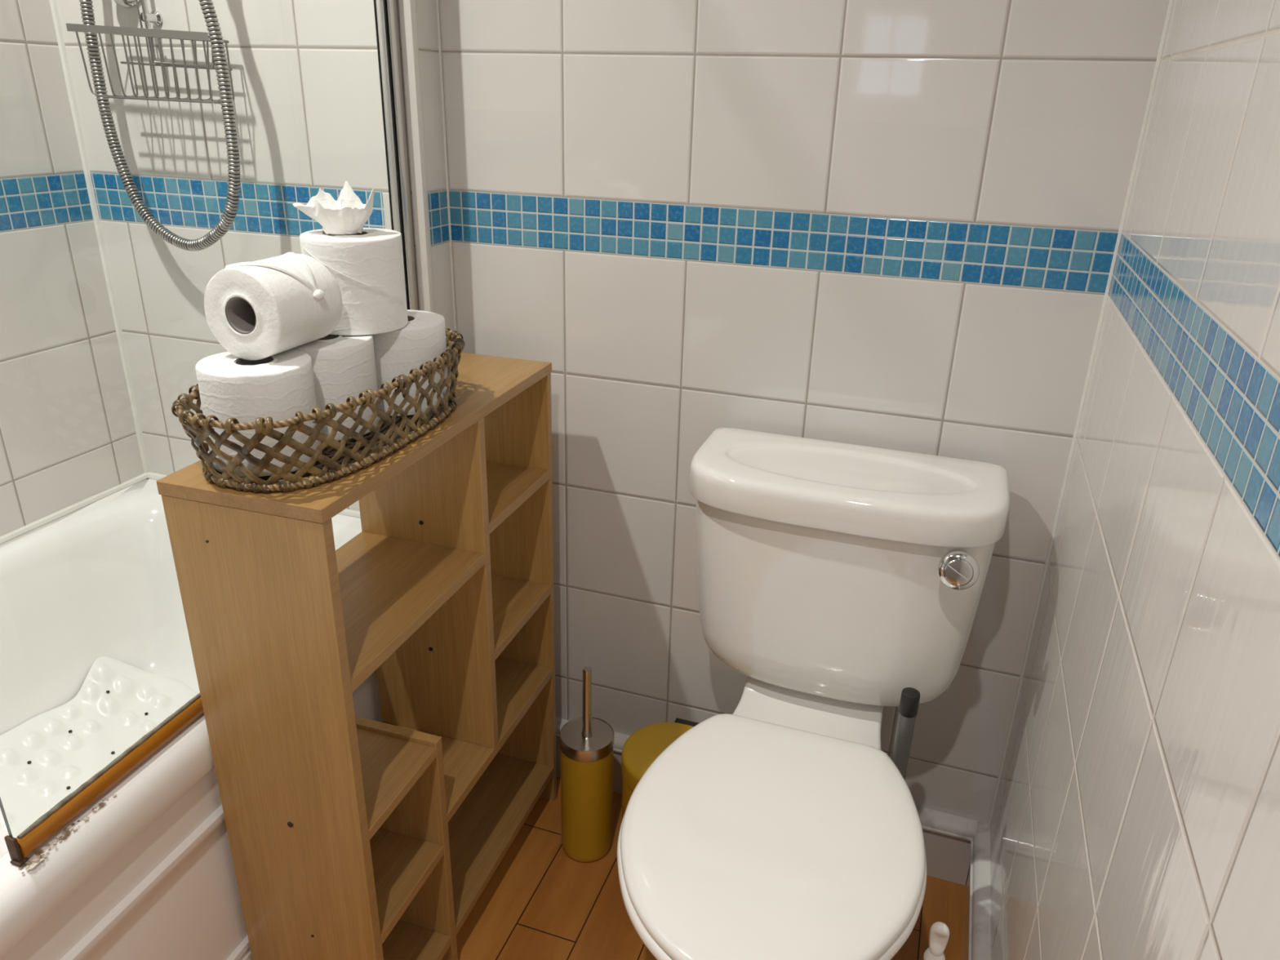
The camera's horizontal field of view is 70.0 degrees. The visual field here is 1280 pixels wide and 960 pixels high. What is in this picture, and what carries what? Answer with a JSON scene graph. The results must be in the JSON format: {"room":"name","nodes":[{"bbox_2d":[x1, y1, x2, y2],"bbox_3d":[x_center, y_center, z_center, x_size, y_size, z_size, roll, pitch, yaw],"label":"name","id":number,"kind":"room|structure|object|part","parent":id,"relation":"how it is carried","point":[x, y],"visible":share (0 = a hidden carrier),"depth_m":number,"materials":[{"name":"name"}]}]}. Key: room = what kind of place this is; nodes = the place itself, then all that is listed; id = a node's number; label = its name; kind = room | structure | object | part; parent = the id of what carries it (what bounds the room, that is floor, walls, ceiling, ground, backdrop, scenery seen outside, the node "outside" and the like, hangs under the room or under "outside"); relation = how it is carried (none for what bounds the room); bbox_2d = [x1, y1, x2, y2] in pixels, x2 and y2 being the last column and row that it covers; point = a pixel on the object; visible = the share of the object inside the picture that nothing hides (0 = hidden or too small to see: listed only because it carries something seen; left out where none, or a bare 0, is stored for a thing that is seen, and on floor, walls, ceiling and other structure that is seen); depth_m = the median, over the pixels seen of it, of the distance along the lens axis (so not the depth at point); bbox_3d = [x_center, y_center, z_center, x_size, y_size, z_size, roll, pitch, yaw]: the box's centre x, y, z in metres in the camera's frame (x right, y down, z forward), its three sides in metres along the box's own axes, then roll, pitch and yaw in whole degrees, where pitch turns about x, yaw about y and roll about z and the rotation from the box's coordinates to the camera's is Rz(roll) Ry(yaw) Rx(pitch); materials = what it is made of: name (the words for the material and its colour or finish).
{"room":"bathroom","nodes":[
{"label":"bathroom","id":0,"kind":"room"},
{"bbox_2d":[0,0,144,536],"bbox_3d":[-1.381,-0.223,0.593,0.100,2.400,2.600,9,24,17],"label":"wall","id":1,"kind":"structure","parent":0,"point":[68,433],"depth_m":1.56,"materials":[{"name":"tile"}]},
{"bbox_2d":[0,472,147,544],"bbox_3d":[-1.258,0.297,1.073,0.016,0.016,1.706,9,24,17],"label":"trim","id":2,"kind":"structure","parent":1,"relation":"attached to","point":[65,511],"depth_m":1.66,"materials":[{"name":"white plastic"}]},
{"bbox_2d":[48,0,150,473],"bbox_3d":[-0.957,-0.861,1.462,0.017,1.840,0.017,20,29,37],"label":"trim","id":3,"kind":"structure","parent":1,"relation":"attached to","point":[66,69],"depth_m":1.63,"materials":[{"name":"white plastic"}]},
{"bbox_2d":[56,0,420,511],"bbox_3d":[-0.626,-0.603,1.541,0.652,2.400,0.174,9,24,17],"label":"wall","id":4,"kind":"structure","parent":0,"point":[308,105],"depth_m":1.49,"materials":[{"name":"tile"}]},
{"bbox_2d":[115,0,140,7],"bbox_3d":[-0.814,-0.775,1.418,0.072,0.072,0.040,9,24,17],"label":"shower valve","id":5,"kind":"object","parent":4,"relation":"attached to","point":[129,3],"visible":0.91,"depth_m":1.44,"materials":[{"name":"silver metal"}]},
{"bbox_2d":[79,0,240,251],"bbox_3d":[-0.739,-0.682,1.378,0.304,0.660,0.051,15,27,30],"label":"shower hose","id":6,"kind":"object","parent":5,"relation":"attached to","point":[227,220],"visible":0.98,"depth_m":1.44,"materials":[{"name":"silver metal"}]},
{"bbox_2d":[140,0,162,28],"bbox_3d":[-0.759,-0.994,1.315,0.022,0.620,0.027,9,24,17],"label":"riser rail","id":7,"kind":"object","parent":4,"relation":"attached to","point":[154,17],"visible":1,"depth_m":1.43,"materials":[{"name":"silver metal"}]},
{"bbox_3d":[-0.761,-0.992,1.309,0.008,0.620,0.008,9,24,17],"label":"rod","id":8,"kind":"part","parent":7,"relation":"part of","materials":[{"name":"silver metal"}]},
{"bbox_2d":[66,0,234,103],"bbox_3d":[-0.752,-0.667,1.408,0.270,0.157,0.053,9,24,17],"label":"shower caddy","id":9,"kind":"object","parent":7,"relation":"hanging from","point":[149,33],"visible":0.94,"depth_m":1.40,"materials":[{"name":"silver metal"}]},
{"bbox_2d":[146,471,360,518],"bbox_3d":[-0.672,0.039,1.721,0.652,0.017,0.017,9,24,17],"label":"trim","id":10,"kind":"structure","parent":4,"relation":"attached to","point":[150,475],"depth_m":1.68,"materials":[{"name":"white plastic"}]},
{"bbox_2d":[398,0,435,312],"bbox_3d":[-0.330,-0.758,1.271,0.020,1.850,0.016,9,24,17],"label":"trim","id":11,"kind":"structure","parent":4,"relation":"attached to","point":[407,9],"depth_m":1.37,"materials":[{"name":"white plastic"}]},
{"bbox_2d":[415,0,454,349],"bbox_3d":[-0.308,-0.556,1.448,0.018,2.400,0.162,9,24,17],"label":"wall","id":12,"kind":"structure","parent":0,"point":[426,10],"depth_m":1.42,"materials":[{"name":"tile"}]},
{"bbox_2d":[435,0,456,333],"bbox_3d":[-0.305,-0.598,1.407,0.006,2.250,0.006,9,24,17],"label":"trim","id":13,"kind":"structure","parent":12,"relation":"attached to","point":[437,1],"depth_m":1.44,"materials":[{"name":"white plastic"}]},
{"bbox_2d":[456,777,965,959],"bbox_3d":[-0.582,1.040,0.812,1.850,0.060,2.600,9,24,17],"label":"floor","id":14,"kind":"structure","parent":0,"point":[540,902],"depth_m":1.53,"materials":[{"name":"brown wood"}]},
{"bbox_2d":[0,479,382,959],"bbox_3d":[-0.928,0.600,1.068,0.718,0.536,1.716,9,24,17],"label":"bathtub","id":15,"kind":"object","parent":14,"relation":"on","point":[146,871],"visible":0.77,"depth_m":1.19,"materials":[{"name":"white ceramic"}]},
{"bbox_2d":[0,656,199,857],"bbox_3d":[-0.891,0.510,1.320,0.420,0.093,0.845,9,24,17],"label":"bath mat","id":16,"kind":"object","parent":15,"relation":"in","point":[45,758],"visible":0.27,"depth_m":1.54,"materials":[{"name":"white rubber"}]},
{"bbox_3d":[-0.626,0.675,0.984,0.022,0.477,1.715,8,24,16],"label":"panel","id":17,"kind":"part","parent":15,"relation":"part of","materials":[{"name":"white plastic"}]},
{"bbox_2d":[0,0,418,866],"bbox_3d":[-0.482,-0.421,0.994,0.021,1.424,0.818,8,24,16],"label":"screen","id":18,"kind":"object","parent":15,"relation":"on","point":[386,15],"visible":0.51,"depth_m":1.29,"materials":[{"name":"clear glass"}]},
{"bbox_3d":[-0.487,-0.422,0.983,0.005,1.394,0.783,8,24,16],"label":"glass pane","id":19,"kind":"part","parent":18,"relation":"part of","materials":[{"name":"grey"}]},
{"bbox_3d":[-0.363,-0.565,1.340,0.012,1.422,0.032,9,24,17],"label":"hinge post","id":20,"kind":"part","parent":18,"relation":"part of","materials":[{"name":"silver metal"}]},
{"bbox_2d":[155,351,556,959],"bbox_3d":[-0.337,0.307,1.373,0.206,0.867,0.591,8,24,16],"label":"shelf unit","id":21,"kind":"object","parent":14,"relation":"on","point":[351,837],"visible":0.95,"depth_m":1.22,"materials":[{"name":"brown wood"}]},
{"bbox_3d":[-0.425,0.419,1.124,0.202,0.851,0.016,8,24,16],"label":"panel","id":22,"kind":"part","parent":21,"relation":"part of","materials":[{"name":"brown wood"}]},
{"bbox_2d":[171,327,465,493],"bbox_3d":[-0.361,-0.099,1.104,0.209,0.090,0.434,8,24,16],"label":"wicker basket","id":23,"kind":"object","parent":21,"relation":"on","point":[199,429],"visible":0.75,"depth_m":0.97,"materials":[{"name":"wicker"}]},
{"bbox_2d":[195,349,321,476],"bbox_3d":[-0.415,-0.076,1.002,0.116,0.115,0.116,0,23,-4],"label":"toilet roll","id":24,"kind":"object","parent":23,"relation":"in","point":[278,386],"visible":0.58,"depth_m":0.95,"materials":[{"name":"white paper"}]},
{"bbox_2d":[290,333,380,440],"bbox_3d":[-0.378,-0.118,1.103,0.116,0.115,0.116,-3,23,-11],"label":"toilet roll","id":25,"kind":"object","parent":23,"relation":"in","point":[344,366],"visible":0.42,"depth_m":1.06,"materials":[{"name":"white paper"}]},
{"bbox_2d":[204,252,342,360],"bbox_3d":[-0.397,-0.192,1.002,0.105,0.101,0.109,9,24,17],"label":"toilet roll","id":26,"kind":"object","parent":25,"relation":"on","point":[260,309],"visible":1,"depth_m":0.97,"materials":[{"name":"white paper"}]},
{"bbox_2d":[372,309,448,416],"bbox_3d":[-0.310,-0.154,1.194,0.116,0.115,0.116,-11,26,-28],"label":"toilet roll","id":27,"kind":"object","parent":23,"relation":"in","point":[397,352],"visible":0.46,"depth_m":1.14,"materials":[{"name":"white paper"}]},
{"bbox_2d":[293,180,408,335],"bbox_3d":[-0.347,-0.270,1.104,0.122,0.169,0.120,9,24,17],"label":"toilet roll","id":28,"kind":"object","parent":27,"relation":"on","point":[366,264],"visible":0.91,"depth_m":1.07,"materials":[{"name":"white paper"}]},
{"bbox_2d":[293,180,373,234],"bbox_3d":[-0.362,-0.322,1.085,0.091,0.058,0.071,9,24,17],"label":"flower","id":29,"kind":"object","parent":28,"relation":"on","point":[347,215],"depth_m":1.08,"materials":[{"name":"white paper"}]},
{"bbox_3d":[-0.398,0.385,1.201,0.202,0.015,0.161,8,24,16],"label":"shelf","id":30,"kind":"part","parent":21,"relation":"part of","materials":[{"name":"brown wood"}]},
{"bbox_3d":[-0.402,0.545,1.268,0.202,0.015,0.161,8,24,16],"label":"shelf","id":31,"kind":"part","parent":21,"relation":"part of","materials":[{"name":"brown wood"}]},
{"bbox_3d":[-0.367,0.157,1.190,0.202,0.016,0.326,8,24,16],"label":"shelf","id":32,"kind":"part","parent":21,"relation":"part of","materials":[{"name":"brown wood"}]},
{"bbox_3d":[-0.406,0.710,1.338,0.202,0.016,0.161,8,24,16],"label":"shelf","id":33,"kind":"part","parent":21,"relation":"part of","materials":[{"name":"brown wood"}]},
{"bbox_3d":[-0.313,0.401,1.504,0.202,0.017,0.383,8,24,16],"label":"shelf","id":34,"kind":"part","parent":21,"relation":"part of","materials":[{"name":"brown wood"}]},
{"bbox_3d":[-0.318,0.605,1.590,0.202,0.016,0.383,8,24,16],"label":"shelf","id":35,"kind":"part","parent":21,"relation":"part of","materials":[{"name":"brown wood"}]},
{"bbox_3d":[-0.278,0.017,1.428,0.202,0.016,0.217,8,24,16],"label":"shelf","id":36,"kind":"part","parent":21,"relation":"part of","materials":[{"name":"brown wood"}]},
{"bbox_3d":[-0.249,0.210,1.629,0.202,0.851,0.014,8,24,16],"label":"panel","id":37,"kind":"part","parent":21,"relation":"part of","materials":[{"name":"brown wood"}]},
{"bbox_3d":[-0.283,0.214,1.511,0.202,0.016,0.217,8,24,16],"label":"shelf","id":38,"kind":"part","parent":21,"relation":"part of","materials":[{"name":"brown wood"}]},
{"bbox_2d":[559,666,614,862],"bbox_3d":[-0.092,0.487,1.586,0.094,0.381,0.094,9,24,17],"label":"toilet brush","id":39,"kind":"object","parent":14,"relation":"on","point":[586,741],"visible":1,"depth_m":1.57,"materials":[{"name":"yellow metal"}]},
{"bbox_3d":[-0.089,0.373,1.538,0.018,0.133,0.018,9,24,17],"label":"handle","id":40,"kind":"part","parent":39,"relation":"part of","materials":[{"name":"silver metal"}]},
{"bbox_2d":[621,717,698,818],"bbox_3d":[0.045,0.570,1.552,0.183,0.261,0.170,-12,26,-29],"label":"pedal bin","id":41,"kind":"object","parent":14,"relation":"on","point":[643,746],"visible":0.27,"depth_m":1.52,"materials":[{"name":"yellow metal"}]},
{"bbox_3d":[0.054,0.465,1.513,0.168,0.035,0.168,9,24,17],"label":"bin lid","id":42,"kind":"part","parent":41,"relation":"part of","materials":[{"name":"yellow plastic"}]},
{"bbox_2d":[617,426,1009,959],"bbox_3d":[0.203,0.427,1.229,0.435,0.784,0.674,9,24,17],"label":"toilet","id":43,"kind":"object","parent":14,"relation":"on","point":[840,579],"visible":1,"depth_m":1.21,"materials":[{"name":"white ceramic"}]},
{"bbox_3d":[0.157,0.450,1.119,0.371,0.018,0.436,9,24,17],"label":"seat","id":44,"kind":"part","parent":43,"relation":"part of","materials":[{"name":"white plastic"}]},
{"bbox_3d":[0.158,0.432,1.112,0.364,0.018,0.429,9,24,17],"label":"lid","id":45,"kind":"part","parent":43,"relation":"part of","materials":[{"name":"white plastic"}]},
{"bbox_3d":[0.287,0.006,1.286,0.435,0.049,0.215,9,24,17],"label":"cistern lid","id":46,"kind":"part","parent":43,"relation":"part of","materials":[{"name":"white ceramic"}]},
{"bbox_2d":[891,687,919,780],"bbox_3d":[0.364,0.526,1.347,0.025,0.517,0.025,9,24,17],"label":"pole","id":47,"kind":"object","parent":14,"relation":"on","point":[910,697],"visible":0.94,"depth_m":1.26,"materials":[{"name":"grey plastic"}]},
{"bbox_2d":[923,921,949,959],"bbox_3d":[0.345,0.690,1.135,0.088,0.379,0.088,9,24,17],"label":"toilet brush","id":48,"kind":"object","parent":14,"relation":"on","point":[939,935],"visible":1,"depth_m":1.07,"materials":[{"name":"white plastic"}]},
{"bbox_2d":[438,0,1169,823],"bbox_3d":[0.174,-0.492,1.328,0.982,2.400,0.100,9,24,17],"label":"wall","id":49,"kind":"structure","parent":0,"point":[892,224],"depth_m":1.33,"materials":[{"name":"tile"}]},
{"bbox_2d":[555,717,977,885],"bbox_3d":[0.120,0.576,1.715,0.956,0.129,0.028,9,24,17],"label":"baseboard","id":50,"kind":"structure","parent":49,"relation":"attached to","point":[948,837],"depth_m":1.58,"materials":[{"name":"white tile"}]},
{"bbox_2d":[990,0,1279,959],"bbox_3d":[0.273,0.037,0.077,0.100,2.400,2.600,9,24,17],"label":"wall","id":51,"kind":"structure","parent":0,"point":[1135,815],"depth_m":0.74,"materials":[{"name":"tile"}]},
{"bbox_2d":[964,823,991,959],"bbox_3d":[0.189,1.070,0.545,0.028,0.129,2.380,9,24,17],"label":"baseboard","id":52,"kind":"structure","parent":51,"relation":"attached to","point":[977,944],"depth_m":1.43,"materials":[{"name":"white tile"}]},
{"bbox_2d":[987,0,1173,825],"bbox_3d":[0.622,-0.452,1.118,0.007,2.250,0.007,9,24,17],"label":"trim","id":53,"kind":"structure","parent":51,"relation":"attached to","point":[1171,2],"depth_m":1.25,"materials":[{"name":"white plastic"}]}
]}

